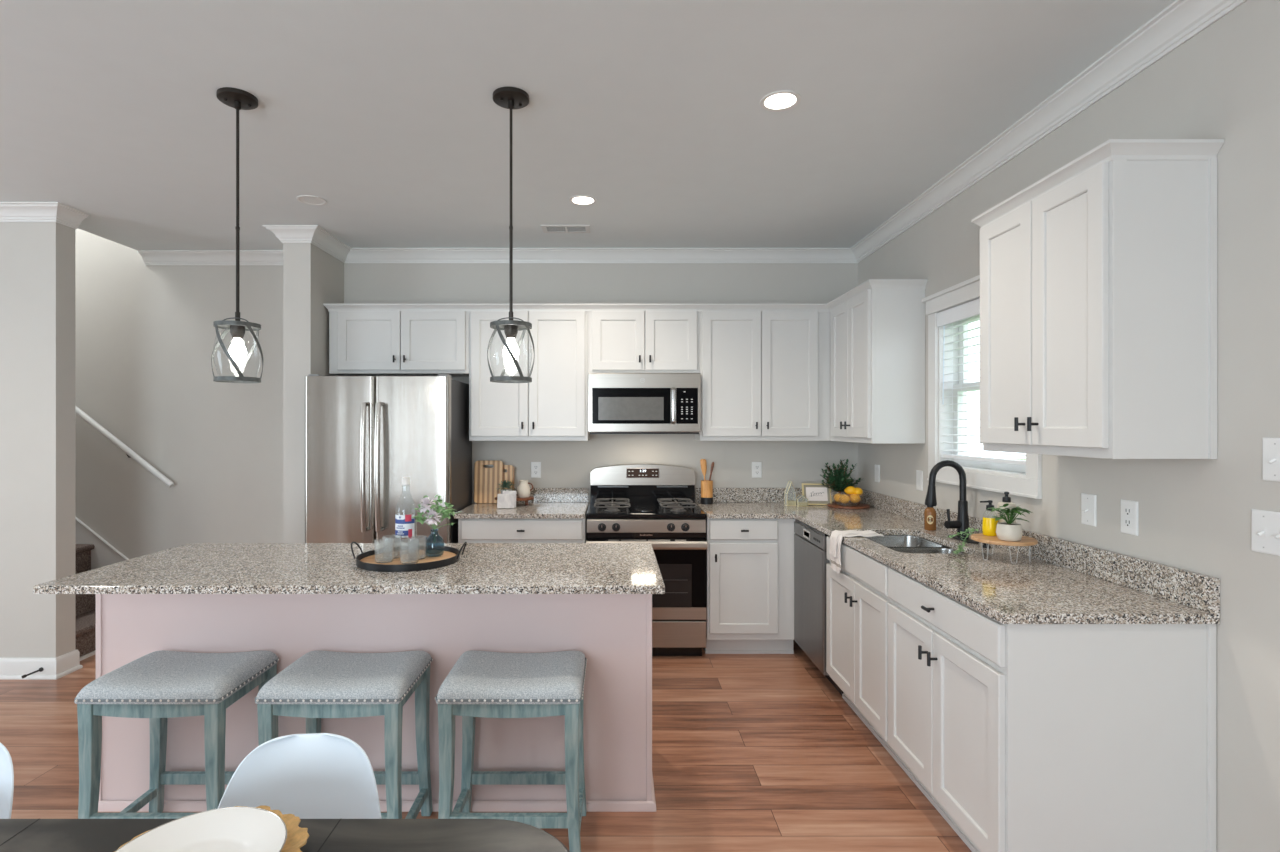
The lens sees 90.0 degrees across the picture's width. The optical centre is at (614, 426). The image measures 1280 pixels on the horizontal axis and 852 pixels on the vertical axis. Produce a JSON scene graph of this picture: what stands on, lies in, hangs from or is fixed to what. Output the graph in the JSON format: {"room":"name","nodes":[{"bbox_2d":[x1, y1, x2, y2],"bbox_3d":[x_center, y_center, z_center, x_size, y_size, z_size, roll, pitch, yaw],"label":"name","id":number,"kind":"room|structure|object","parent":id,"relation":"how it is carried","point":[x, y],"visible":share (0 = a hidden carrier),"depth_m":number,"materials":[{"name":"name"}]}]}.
{"room":"kitchen","nodes":[
{"label":"kitchen","id":0,"kind":"room"},
{"bbox_2d":[0,222,74,657],"bbox_3d":[-5.127,-0.690,3.792,3.746,4.300,0.135,0,0,0],"label":"wall","id":1,"kind":"structure","parent":0,"point":[37,259],"depth_m":3.73,"materials":[{"name":"paint"}]},
{"bbox_2d":[22,667,43,677],"bbox_3d":[-3.335,1.408,3.665,0.025,0.030,0.099,0,0,13],"label":"door stop","id":2,"kind":"object","parent":1,"relation":"attached to","point":[41,669],"visible":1,"depth_m":3.67,"materials":[{"name":"metal"}]},
{"bbox_2d":[0,650,82,679],"bbox_3d":[-4.599,1.401,3.792,2.741,0.118,0.185,0,0,0],"label":"baseboard","id":3,"kind":"structure","parent":1,"relation":"attached to","point":[56,668],"depth_m":3.71,"materials":[{"name":"white wood"}]},
{"bbox_2d":[0,202,89,228],"bbox_3d":[-4.569,-1.236,3.749,2.802,0.088,0.221,0,0,0],"label":"trim","id":4,"kind":"structure","parent":1,"relation":"attached to","point":[57,212],"depth_m":3.70,"materials":[{"name":"white wood"}]},
{"bbox_2d":[75,228,282,610],"bbox_3d":[-4.530,-0.690,4.810,4.940,4.300,0.180,0,0,0],"label":"wall","id":5,"kind":"structure","parent":0,"point":[145,335],"depth_m":4.72,"materials":[{"name":"paint"}]},
{"bbox_2d":[75,405,173,487],"bbox_3d":[-4.213,-0.355,4.676,2.001,1.593,0.084,0,0,0],"label":"handrail","id":6,"kind":"object","parent":5,"relation":"attached to","point":[130,453],"visible":0.5,"depth_m":4.64,"materials":[{"name":"white wood"}]},
{"bbox_2d":[283,243,343,542],"bbox_3d":[-2.061,0.090,4.433,0.177,2.740,0.575,0,0,0],"label":"wall","id":7,"kind":"structure","parent":0,"point":[313,278],"depth_m":4.14,"materials":[{"name":"paint"}]},
{"bbox_2d":[0,640,971,851],"bbox_3d":[-2.541,1.510,0.700,8.918,0.100,8.600,0,0,0],"label":"floor","id":8,"kind":"structure","parent":0,"point":[751,752],"depth_m":2.74,"materials":[{"name":"wood"}]},
{"bbox_2d":[0,742,13,818],"bbox_3d":[-1.384,1.056,1.110,0.438,0.815,0.500,0,0,6],"label":"dining chair","id":9,"kind":"object","parent":8,"relation":"on","point":[6,765],"visible":0.84,"depth_m":1.31,"materials":[{"name":"white plastic"}]},
{"bbox_2d":[75,516,128,660],"bbox_3d":[-4.440,0.410,4.290,2.332,2.101,0.858,0,0,0],"label":"staircase","id":10,"kind":"structure","parent":8,"relation":"on","point":[92,551],"depth_m":4.60,"materials":[{"name":"carpet"}]},
{"bbox_2d":[74,650,278,818],"bbox_3d":[-1.512,1.147,2.250,0.480,0.625,0.384,0,0,0],"label":"counter stool","id":11,"kind":"object","parent":8,"relation":"on","point":[158,686],"visible":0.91,"depth_m":2.10,"materials":[{"name":"fabric"}]},
{"bbox_2d":[0,819,569,851],"bbox_3d":[-1.377,1.087,0.696,2.645,0.745,0.952,0,0,0],"label":"dining table","id":12,"kind":"object","parent":8,"relation":"on","point":[16,835],"visible":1,"depth_m":1.12,"materials":[{"name":"brown wood"}]},
{"bbox_2d":[114,805,308,851],"bbox_3d":[-0.669,0.704,1.009,0.335,0.020,0.332,0,0,0],"label":"charger plate","id":13,"kind":"object","parent":12,"relation":"on","point":[297,837],"visible":0.26,"depth_m":1.10,"materials":[{"name":"gold metal"}]},
{"bbox_2d":[115,807,286,851],"bbox_3d":[-0.667,0.693,1.011,0.266,0.029,0.266,0,0,0],"label":"bowl","id":14,"kind":"object","parent":13,"relation":"on","point":[228,829],"visible":1,"depth_m":1.08,"materials":[{"name":"ceramic"}]},
{"bbox_2d":[217,733,380,818],"bbox_3d":[-0.629,1.056,1.115,0.438,0.815,0.500,0,0,-4],"label":"dining chair","id":15,"kind":"object","parent":8,"relation":"on","point":[311,775],"visible":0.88,"depth_m":1.33,"materials":[{"name":"white plastic"}]},
{"bbox_2d":[255,650,432,818],"bbox_3d":[-0.929,1.147,2.250,0.480,0.625,0.384,0,0,0],"label":"counter stool","id":16,"kind":"object","parent":8,"relation":"on","point":[319,684],"visible":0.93,"depth_m":2.11,"materials":[{"name":"grey fabric"}]},
{"bbox_2d":[33,543,664,811],"bbox_3d":[-0.916,1.003,2.609,2.177,0.914,0.818,0,0,0],"label":"kitchen island","id":17,"kind":"object","parent":8,"relation":"on","point":[290,601],"visible":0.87,"depth_m":2.45,"materials":[{"name":"pink paint"}]},
{"bbox_2d":[33,543,664,593],"bbox_3d":[-0.916,0.560,2.606,2.177,0.028,0.812,0,0,0],"label":"island countertop","id":18,"kind":"structure","parent":17,"relation":"on","point":[190,568],"depth_m":2.40,"materials":[{"name":"stone"}]},
{"bbox_2d":[351,542,466,571],"bbox_3d":[-0.838,0.506,2.607,0.404,0.079,0.404,0,0,42],"label":"serving tray","id":19,"kind":"object","parent":18,"relation":"on","point":[366,560],"visible":0.98,"depth_m":2.59,"materials":[{"name":"brown wood"}]},
{"bbox_2d":[374,538,393,562],"bbox_3d":[-0.918,0.492,2.545,0.075,0.088,0.075,0,0,0],"label":"glass tumbler","id":20,"kind":"object","parent":19,"relation":"on","point":[392,538],"visible":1,"depth_m":2.54,"materials":[{"name":"clear glass"}]},
{"bbox_2d":[382,535,401,558],"bbox_3d":[-0.915,0.492,2.627,0.075,0.088,0.075,0,0,0],"label":"glass tumbler","id":21,"kind":"object","parent":19,"relation":"on","point":[385,535],"visible":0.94,"depth_m":2.62,"materials":[{"name":"clear glass"}]},
{"bbox_2d":[395,477,416,553],"bbox_3d":[-0.893,0.376,2.734,0.086,0.320,0.087,0,0,0],"label":"glass bottle","id":22,"kind":"object","parent":19,"relation":"on","point":[404,524],"visible":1,"depth_m":2.70,"materials":[{"name":"clear glass"}]},
{"bbox_2d":[400,539,418,563],"bbox_3d":[-0.812,0.492,2.528,0.075,0.088,0.075,0,0,0],"label":"glass tumbler","id":23,"kind":"object","parent":19,"relation":"on","point":[403,539],"visible":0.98,"depth_m":2.52,"materials":[{"name":"clear glass"}]},
{"bbox_2d":[408,535,426,559],"bbox_3d":[-0.805,0.492,2.606,0.075,0.088,0.075,0,0,0],"label":"glass tumbler","id":24,"kind":"object","parent":19,"relation":"on","point":[417,535],"visible":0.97,"depth_m":2.60,"materials":[{"name":"clear glass"}]},
{"bbox_2d":[424,529,444,556],"bbox_3d":[-0.752,0.481,2.665,0.082,0.110,0.082,0,0,0],"label":"bud vase","id":25,"kind":"object","parent":19,"relation":"on","point":[430,529],"visible":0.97,"depth_m":2.66,"materials":[{"name":"blue glass"}]},
{"bbox_2d":[412,495,462,542],"bbox_3d":[-0.748,0.381,2.666,0.192,0.199,0.186,0,0,-30],"label":"flower bouquet","id":26,"kind":"object","parent":25,"relation":"in","point":[426,505],"visible":1,"depth_m":2.62,"materials":[{"name":"green plant"}]},
{"bbox_2d":[305,374,471,542],"bbox_3d":[-1.482,0.565,4.258,0.897,1.790,0.774,0,0,0],"label":"refrigerator","id":27,"kind":"object","parent":8,"relation":"on","point":[364,434],"visible":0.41,"depth_m":3.97,"materials":[{"name":"metal"}]},
{"bbox_2d":[435,650,586,851],"bbox_3d":[-0.345,1.147,2.250,0.480,0.625,0.384,0,0,0],"label":"counter stool","id":28,"kind":"object","parent":8,"relation":"on","point":[486,684],"visible":0.99,"depth_m":2.09,"materials":[{"name":"teal wood"}]},
{"bbox_2d":[458,507,588,542],"bbox_3d":[-0.590,1.018,4.326,0.804,0.883,0.663,0,0,0],"label":"base cabinet","id":29,"kind":"object","parent":8,"relation":"on","point":[469,530],"visible":0.23,"depth_m":4.03,"materials":[{"name":"white wood"}]},
{"bbox_2d":[454,488,588,518],"bbox_3d":[-0.601,0.509,4.339,0.822,0.134,0.638,0,0,0],"label":"countertop","id":30,"kind":"structure","parent":29,"relation":"on","point":[547,503],"depth_m":4.29,"materials":[{"name":"stone"}]},
{"bbox_2d":[474,460,502,502],"bbox_3d":[-0.905,0.393,4.583,0.205,0.305,0.048,0,0,0],"label":"cutting board","id":31,"kind":"object","parent":30,"relation":"on","point":[486,480],"visible":0.86,"depth_m":4.58,"materials":[{"name":"brown wood"}]},
{"bbox_2d":[497,494,514,508],"bbox_3d":[-0.732,0.497,4.290,0.115,0.097,0.032,0,0,-6],"label":"coaster","id":32,"kind":"object","parent":30,"relation":"on","point":[503,500],"visible":1,"depth_m":4.29,"materials":[{"name":"stone"}]},
{"bbox_2d":[503,465,514,490],"bbox_3d":[-0.800,0.410,4.610,0.150,0.270,0.028,0,0,0],"label":"cutting board","id":33,"kind":"object","parent":30,"relation":"on","point":[509,475],"visible":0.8,"depth_m":4.61,"materials":[{"name":"brown wood"}]},
{"bbox_2d":[503,491,515,507],"bbox_3d":[-0.712,0.488,4.316,0.093,0.115,0.025,0,0,2],"label":"coaster","id":34,"kind":"object","parent":30,"relation":"on","point":[504,492],"visible":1,"depth_m":4.32,"materials":[{"name":"stone"}]},
{"bbox_2d":[495,496,533,504],"bbox_3d":[-0.700,0.517,4.448,0.270,0.058,0.208,0,0,0],"label":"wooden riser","id":35,"kind":"object","parent":30,"relation":"on","point":[517,497],"visible":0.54,"depth_m":4.39,"materials":[{"name":"brown wood"}]},
{"bbox_2d":[498,480,516,493],"bbox_3d":[-0.754,0.428,4.454,0.144,0.119,0.123,0,0,0],"label":"potted plant","id":36,"kind":"object","parent":35,"relation":"on","point":[505,484],"visible":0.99,"depth_m":4.44,"materials":[{"name":"green plant"}]},
{"bbox_2d":[517,480,533,497],"bbox_3d":[-0.629,0.428,4.430,0.095,0.118,0.095,0,0,-45],"label":"milk pitcher","id":37,"kind":"object","parent":35,"relation":"on","point":[523,490],"visible":1,"depth_m":4.40,"materials":[{"name":"beige ceramic"}]},
{"bbox_2d":[586,464,706,655],"bbox_3d":[0.197,0.862,4.302,0.756,1.196,0.656,0,0,0],"label":"gas range","id":38,"kind":"object","parent":8,"relation":"on","point":[654,504],"visible":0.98,"depth_m":4.02,"materials":[{"name":"silver metal"}]},
{"bbox_2d":[586,498,705,517],"bbox_3d":[0.197,0.536,4.310,0.756,0.078,0.580,0,0,0],"label":"cooktop","id":39,"kind":"object","parent":38,"relation":"in","point":[598,507],"depth_m":4.16,"materials":[{"name":"metal"}]},
{"bbox_2d":[704,517,794,653],"bbox_3d":[0.867,1.018,4.326,0.567,0.883,0.663,0,0,0],"label":"base cabinet","id":40,"kind":"object","parent":8,"relation":"on","point":[750,562],"visible":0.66,"depth_m":4.04,"materials":[{"name":"white wood"}]},
{"bbox_2d":[794,519,842,694],"bbox_3d":[1.431,1.018,3.748,0.613,0.875,0.576,0,0,0],"label":"dishwasher","id":41,"kind":"object","parent":8,"relation":"on","point":[810,544],"visible":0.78,"depth_m":3.69,"materials":[{"name":"metal"}]},
{"bbox_2d":[826,536,952,774],"bbox_3d":[1.434,1.018,3.068,0.663,0.883,0.773,0,0,0],"label":"base cabinet","id":42,"kind":"object","parent":8,"relation":"on","point":[857,599],"visible":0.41,"depth_m":2.98,"materials":[{"name":"white wood"}]},
{"bbox_2d":[888,568,1215,851],"bbox_3d":[1.434,1.018,2.279,0.663,0.883,0.802,0,0,0],"label":"base cabinet","id":43,"kind":"object","parent":8,"relation":"on","point":[1021,737],"visible":0.8,"depth_m":1.89,"materials":[{"name":"white wood"}]},
{"bbox_2d":[695,488,1219,623],"bbox_3d":[1.174,0.509,3.263,1.184,0.134,2.790,0,0,0],"label":"countertop","id":44,"kind":"structure","parent":43,"relation":"on","point":[1063,581],"depth_m":2.35,"materials":[{"name":"stone"}]},
{"bbox_2d":[701,480,712,504],"bbox_3d":[0.652,0.463,4.545,0.084,0.164,0.084,0,0,0],"label":"utensil crock","id":45,"kind":"object","parent":44,"relation":"on","point":[706,486],"visible":1,"depth_m":4.51,"materials":[{"name":"orange wood"}]},
{"bbox_2d":[700,459,706,480],"bbox_3d":[0.630,0.356,4.551,0.046,0.256,0.014,0,0,15],"label":"wooden spatula","id":46,"kind":"object","parent":45,"relation":"in","point":[703,463],"visible":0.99,"depth_m":4.55,"materials":[{"name":"orange wood"}]},
{"bbox_2d":[709,462,713,480],"bbox_3d":[0.676,0.366,4.541,0.058,0.238,0.011,0,0,-4],"label":"wooden spoon","id":47,"kind":"object","parent":45,"relation":"in","point":[712,463],"visible":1,"depth_m":4.54,"materials":[{"name":"brown wood"}]},
{"bbox_2d":[785,481,795,505],"bbox_3d":[1.222,0.462,4.460,0.064,0.170,0.062,0,0,0],"label":"house","id":48,"kind":"object","parent":44,"relation":"on","point":[787,502],"visible":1,"depth_m":4.44,"materials":[{"name":"clear glass"}]},
{"bbox_2d":[795,494,807,505],"bbox_3d":[1.292,0.507,4.430,0.072,0.080,0.062,0,0,0],"label":"house","id":49,"kind":"object","parent":44,"relation":"on","point":[798,503],"visible":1,"depth_m":4.40,"materials":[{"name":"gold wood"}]},
{"bbox_2d":[802,483,831,504],"bbox_3d":[1.408,0.470,4.466,0.201,0.150,0.040,0,0,7],"label":"picture frame","id":50,"kind":"object","parent":44,"relation":"on","point":[816,494],"visible":0.98,"depth_m":4.46,"materials":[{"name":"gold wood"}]},
{"bbox_2d":[827,502,869,508],"bbox_3d":[1.592,0.537,4.365,0.276,0.016,0.276,0,0,0],"label":"round board","id":51,"kind":"object","parent":44,"relation":"on","point":[832,505],"visible":0.91,"depth_m":4.30,"materials":[{"name":"brown wood"}]},
{"bbox_2d":[830,491,863,505],"bbox_3d":[1.572,0.486,4.335,0.215,0.085,0.215,0,0,0],"label":"fruit bowl","id":52,"kind":"object","parent":51,"relation":"on","point":[831,491],"visible":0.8,"depth_m":4.33,"materials":[{"name":"clear glass"}]},
{"bbox_2d":[834,493,841,501],"bbox_3d":[1.527,0.483,4.365,0.068,0.062,0.068,0,0,32],"label":"lemon","id":53,"kind":"object","parent":52,"relation":"in","point":[836,497],"visible":0.69,"depth_m":4.35,"materials":[{"name":"food"}]},
{"bbox_2d":[821,459,860,493],"bbox_3d":[1.547,0.351,4.410,0.307,0.265,0.231,0,0,-15],"label":"leafy shrub","id":54,"kind":"object","parent":52,"relation":"in","point":[839,481],"visible":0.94,"depth_m":4.38,"materials":[{"name":"green plant"}]},
{"bbox_2d":[839,494,849,502],"bbox_3d":[1.542,0.482,4.300,0.068,0.062,0.068,0,0,22],"label":"lemon","id":55,"kind":"object","parent":52,"relation":"in","point":[844,498],"visible":1,"depth_m":4.28,"materials":[{"name":"food"}]},
{"bbox_2d":[844,486,854,494],"bbox_3d":[1.592,0.430,4.323,0.068,0.062,0.068,0,0,-18],"label":"lemon","id":56,"kind":"object","parent":52,"relation":"in","point":[849,490],"visible":0.98,"depth_m":4.30,"materials":[{"name":"yellow food"}]},
{"bbox_2d":[849,494,860,502],"bbox_3d":[1.607,0.478,4.290,0.066,0.062,0.074,0,0,0],"label":"lemon","id":57,"kind":"object","parent":52,"relation":"in","point":[854,498],"visible":0.96,"depth_m":4.27,"materials":[{"name":"food"}]},
{"bbox_2d":[854,487,862,495],"bbox_3d":[1.634,0.436,4.305,0.068,0.062,0.068,0,0,-22],"label":"lemon","id":58,"kind":"object","parent":52,"relation":"in","point":[858,491],"visible":0.95,"depth_m":4.28,"materials":[{"name":"yellow food"}]},
{"bbox_2d":[829,530,883,573],"bbox_3d":[1.216,0.629,3.232,0.230,0.201,0.143,0,0,0],"label":"dish towel","id":59,"kind":"object","parent":44,"relation":"hanging from","point":[836,536],"visible":1,"depth_m":3.21,"materials":[{"name":"fabric"}]},
{"bbox_2d":[865,535,963,552],"bbox_3d":[1.417,0.668,3.087,0.389,0.184,0.655,0,0,0],"label":"sink","id":60,"kind":"object","parent":44,"relation":"in","point":[900,543],"visible":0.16,"depth_m":3.36,"materials":[{"name":"metal"}]},
{"bbox_2d":[924,506,935,530],"bbox_3d":[1.672,0.471,3.395,0.058,0.149,0.058,0,0,0],"label":"bottle","id":61,"kind":"object","parent":44,"relation":"on","point":[930,512],"visible":0.84,"depth_m":3.37,"materials":[{"name":"brown glass"}]},
{"bbox_2d":[925,460,978,543],"bbox_3d":[1.607,0.353,3.100,0.210,0.386,0.220,0,0,0],"label":"faucet","id":62,"kind":"object","parent":44,"relation":"on","point":[962,522],"visible":0.97,"depth_m":3.08,"materials":[{"name":"black metal"}]},
{"bbox_2d":[949,528,977,553],"bbox_3d":[1.477,0.488,2.760,0.140,0.103,0.140,0,0,-35],"label":"sprig","id":63,"kind":"object","parent":44,"relation":"on","point":[959,548],"visible":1,"depth_m":2.75,"materials":[{"name":"green plant"}]},
{"bbox_2d":[970,533,1037,562],"bbox_3d":[1.605,0.501,2.645,0.238,0.087,0.238,0,0,0],"label":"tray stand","id":64,"kind":"object","parent":44,"relation":"on","point":[979,537],"visible":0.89,"depth_m":2.58,"materials":[{"name":"brown wood"}]},
{"bbox_2d":[980,500,997,535],"bbox_3d":[1.583,0.383,2.700,0.060,0.148,0.060,0,0,-23],"label":"soap bottle","id":65,"kind":"object","parent":64,"relation":"on","point":[989,524],"visible":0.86,"depth_m":2.68,"materials":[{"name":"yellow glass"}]},
{"bbox_2d":[997,492,1015,522],"bbox_3d":[1.652,0.364,2.700,0.068,0.184,0.068,0,0,0],"label":"soap bottle","id":66,"kind":"object","parent":64,"relation":"on","point":[1005,499],"visible":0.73,"depth_m":2.69,"materials":[{"name":"beige plastic"}]},
{"bbox_2d":[986,503,1032,540],"bbox_3d":[1.591,0.381,2.587,0.154,0.151,0.141,0,0,10],"label":"potted plant","id":67,"kind":"object","parent":64,"relation":"on","point":[1005,531],"visible":1,"depth_m":2.56,"materials":[{"name":"green plant"}]},
{"bbox_2d":[0,0,1174,249],"bbox_3d":[-2.091,-1.430,0.700,8.018,0.300,8.600,0,0,0],"label":"ceiling","id":68,"kind":"structure","parent":0,"point":[385,112],"depth_m":2.60,"materials":[{"name":"paint"}]},
{"bbox_2d":[211,87,263,382],"bbox_3d":[-1.462,-0.727,2.480,0.163,1.104,0.163,0,0,41],"label":"pendant light","id":69,"kind":"object","parent":68,"relation":"hanging from","point":[239,99],"visible":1,"depth_m":2.47,"materials":[{"name":"brown metal"}]},
{"bbox_2d":[230,325,244,338],"bbox_3d":[-1.462,-0.368,2.480,0.052,0.050,0.052,0,0,0],"label":"socket","id":70,"kind":"object","parent":69,"relation":"attached to","point":[236,331],"depth_m":2.46,"materials":[{"name":"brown metal"}]},
{"bbox_2d":[296,195,326,205],"bbox_3d":[-1.710,-1.277,3.610,0.156,0.006,0.156,0,0,0],"label":"recessed light","id":71,"kind":"object","parent":68,"relation":"in","point":[306,199],"visible":1,"depth_m":3.61,"materials":[{"name":"white plastic"}]},
{"bbox_2d":[487,87,534,382],"bbox_3d":[-0.402,-0.727,2.475,0.163,1.104,0.163,0,0,41],"label":"pendant light","id":72,"kind":"object","parent":68,"relation":"hanging from","point":[510,98],"visible":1,"depth_m":2.46,"materials":[{"name":"brown metal"}]},
{"bbox_2d":[504,325,517,338],"bbox_3d":[-0.402,-0.368,2.475,0.052,0.050,0.052,0,0,0],"label":"socket","id":73,"kind":"object","parent":72,"relation":"attached to","point":[510,331],"depth_m":2.46,"materials":[{"name":"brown metal"}]},
{"bbox_2d":[541,225,589,232],"bbox_3d":[-0.315,-1.277,4.128,0.306,0.006,0.153,0,0,0],"label":"ceiling vent","id":74,"kind":"object","parent":68,"relation":"in","point":[546,228],"visible":1,"depth_m":4.12,"materials":[{"name":"white metal"}]},
{"bbox_2d":[569,195,596,205],"bbox_3d":[-0.180,-1.277,3.610,0.156,0.006,0.156,0,0,0],"label":"recessed light","id":75,"kind":"object","parent":68,"relation":"in","point":[583,200],"visible":1,"depth_m":3.61,"materials":[{"name":"white plastic"}]},
{"bbox_2d":[760,90,800,110],"bbox_3d":[0.648,-1.277,2.510,0.156,0.006,0.156,0,0,0],"label":"recessed light","id":76,"kind":"object","parent":68,"relation":"in","point":[782,100],"visible":1,"depth_m":2.50,"materials":[{"name":"white plastic"}]},
{"bbox_2d":[344,263,857,504],"bbox_3d":[-0.071,0.090,4.780,3.978,2.740,0.240,0,0,0],"label":"wall","id":77,"kind":"structure","parent":0,"point":[564,464],"depth_m":4.66,"materials":[{"name":"paint"}]},
{"bbox_2d":[329,311,468,376],"bbox_3d":[-1.469,-0.577,4.479,0.950,0.426,0.358,0,0,0],"label":"upper cabinet","id":78,"kind":"object","parent":77,"relation":"attached to","point":[361,343],"visible":0.94,"depth_m":4.34,"materials":[{"name":"white wood"}]},
{"bbox_2d":[323,279,927,311],"bbox_3d":[-0.105,-0.810,4.122,3.818,0.049,0.742,0,0,5],"label":"crown molding","id":79,"kind":"structure","parent":78,"relation":"attached to","point":[870,283],"depth_m":4.34,"materials":[{"name":"white wood"}]},
{"bbox_2d":[469,311,589,440],"bbox_3d":[-0.589,-0.348,4.479,0.808,0.884,0.358,0,0,0],"label":"upper cabinet","id":80,"kind":"object","parent":77,"relation":"attached to","point":[553,406],"visible":0.96,"depth_m":4.34,"materials":[{"name":"white wood"}]},
{"bbox_2d":[531,462,540,477],"bbox_3d":[-0.575,0.312,4.656,0.072,0.116,0.008,0,0,0],"label":"outlet","id":81,"kind":"object","parent":77,"relation":"attached to","point":[535,466],"visible":1,"depth_m":4.65,"materials":[{"name":"plastic"}]},
{"bbox_2d":[514,488,588,501],"bbox_3d":[-0.601,0.494,4.649,0.822,0.104,0.020,0,0,0],"label":"backsplash","id":82,"kind":"structure","parent":77,"relation":"attached to","point":[539,494],"depth_m":4.64,"materials":[{"name":"stone"}]},
{"bbox_2d":[588,311,699,372],"bbox_3d":[0.197,-0.577,4.479,0.761,0.426,0.358,0,0,0],"label":"upper cabinet","id":83,"kind":"object","parent":77,"relation":"attached to","point":[618,341],"visible":0.84,"depth_m":4.34,"materials":[{"name":"white wood"}]},
{"bbox_2d":[588,373,700,433],"bbox_3d":[0.197,-0.158,4.450,0.752,0.409,0.412,0,0,0],"label":"microwave","id":84,"kind":"object","parent":83,"relation":"attached to","point":[618,403],"visible":1,"depth_m":4.28,"materials":[{"name":"metal"}]},
{"bbox_2d":[752,462,761,477],"bbox_3d":[1.033,0.312,4.656,0.072,0.116,0.008,0,0,0],"label":"outlet","id":85,"kind":"object","parent":77,"relation":"attached to","point":[756,466],"visible":1,"depth_m":4.65,"materials":[{"name":"plastic"}]},
{"bbox_2d":[694,311,829,440],"bbox_3d":[1.020,-0.348,4.479,0.884,0.884,0.358,0,0,0],"label":"upper cabinet","id":86,"kind":"object","parent":77,"relation":"attached to","point":[765,375],"visible":0.94,"depth_m":4.34,"materials":[{"name":"white wood"}]},
{"bbox_2d":[695,488,850,501],"bbox_3d":[1.164,0.494,4.649,1.164,0.104,0.020,0,0,0],"label":"backsplash","id":87,"kind":"structure","parent":77,"relation":"attached to","point":[719,494],"depth_m":4.64,"materials":[{"name":"stone"}]},
{"bbox_2d":[858,0,1279,851],"bbox_3d":[1.843,0.090,0.530,0.150,2.740,8.260,0,0,0],"label":"wall","id":88,"kind":"structure","parent":0,"point":[1194,515],"depth_m":1.86,"materials":[{"name":"paint"}]},
{"bbox_2d":[137,0,1246,264],"bbox_3d":[-0.847,-1.236,0.625,5.227,0.088,8.189,0,0,0],"label":"trim","id":89,"kind":"structure","parent":88,"relation":"attached to","point":[1181,20],"depth_m":3.91,"materials":[{"name":"white wood"}]},
{"bbox_2d":[830,289,924,443],"bbox_3d":[1.587,-0.348,3.999,0.358,0.884,0.712,0,0,0],"label":"upper cabinet","id":90,"kind":"object","parent":88,"relation":"attached to","point":[877,336],"visible":1,"depth_m":3.64,"materials":[{"name":"white wood"}]},
{"bbox_2d":[875,464,879,481],"bbox_3d":[1.764,0.312,4.310,0.008,0.116,0.072,0,0,0],"label":"light switch","id":91,"kind":"object","parent":88,"relation":"attached to","point":[877,467],"visible":1,"depth_m":4.29,"materials":[{"name":"plastic"}]},
{"bbox_2d":[916,470,922,490],"bbox_3d":[1.764,0.310,3.710,0.008,0.116,0.072,0,0,0],"label":"light switch","id":92,"kind":"object","parent":88,"relation":"attached to","point":[919,474],"visible":1,"depth_m":3.70,"materials":[{"name":"plastic"}]},
{"bbox_2d":[922,275,1041,498],"bbox_3d":[1.821,-0.211,3.114,0.195,1.018,0.969,0,0,0],"label":"window","id":93,"kind":"structure","parent":88,"relation":"in","point":[1029,485],"depth_m":3.44,"materials":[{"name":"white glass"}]},
{"bbox_2d":[937,298,1025,464],"bbox_3d":[1.789,-0.228,3.114,0.070,0.787,0.765,0,0,0],"label":"window blind","id":94,"kind":"object","parent":93,"relation":"attached to","point":[970,309],"visible":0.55,"depth_m":3.27,"materials":[{"name":"white plastic"}]},
{"bbox_2d":[858,489,1219,613],"bbox_3d":[1.756,0.494,3.263,0.020,0.104,2.790,0,0,0],"label":"backsplash","id":95,"kind":"structure","parent":88,"relation":"attached to","point":[1199,591],"depth_m":2.28,"materials":[{"name":"stone"}]},
{"bbox_2d":[1081,493,1096,526],"bbox_3d":[1.756,0.308,2.385,0.024,0.116,0.072,0,0,0],"label":"light switch","id":96,"kind":"object","parent":88,"relation":"attached to","point":[1088,501],"visible":1,"depth_m":2.38,"materials":[{"name":"plastic"}]},
{"bbox_2d":[971,139,1224,458],"bbox_3d":[1.587,-0.370,2.215,0.358,0.928,0.721,0,0,0],"label":"upper cabinet","id":97,"kind":"object","parent":88,"relation":"attached to","point":[1098,276],"visible":1,"depth_m":1.90,"materials":[{"name":"white wood"}]},
{"bbox_2d":[1121,499,1137,535],"bbox_3d":[1.764,0.310,2.197,0.008,0.116,0.072,0,0,0],"label":"outlet","id":98,"kind":"object","parent":88,"relation":"attached to","point":[1129,509],"visible":1,"depth_m":2.19,"materials":[{"name":"plastic"}]},
{"bbox_2d":[1124,507,1131,515],"bbox_3d":[1.761,0.290,2.197,0.001,0.029,0.034,0,0,0],"label":"receptacle","id":99,"kind":"object","parent":98,"relation":"attached to","point":[1127,510],"depth_m":2.20,"materials":[{"name":"plastic"}]},
{"bbox_2d":[1124,518,1131,527],"bbox_3d":[1.761,0.330,2.197,0.001,0.029,0.034,0,0,0],"label":"receptacle","id":100,"kind":"object","parent":98,"relation":"attached to","point":[1127,521],"depth_m":2.20,"materials":[{"name":"plastic"}]},
{"bbox_2d":[1251,509,1279,555],"bbox_3d":[1.756,0.285,1.715,0.024,0.116,0.118,0,0,0],"label":"light switch","id":101,"kind":"object","parent":88,"relation":"attached to","point":[1265,525],"visible":1,"depth_m":1.73,"materials":[{"name":"plastic"}]},
{"bbox_2d":[1262,438,1279,481],"bbox_3d":[1.756,0.087,1.685,0.024,0.116,0.118,0,0,0],"label":"light switch","id":102,"kind":"object","parent":88,"relation":"attached to","point":[1270,447],"visible":1,"depth_m":1.72,"materials":[{"name":"plastic"}]},
{"label":"outside","id":103,"kind":"structure","parent":0,"visible":0},
{"bbox_2d":[1003,458,1025,459],"bbox_3d":[16.034,2.010,16.000,27.932,0.100,48.000,0,0,0],"label":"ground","id":104,"kind":"structure","parent":103,"point":[1003,458],"depth_m":39.83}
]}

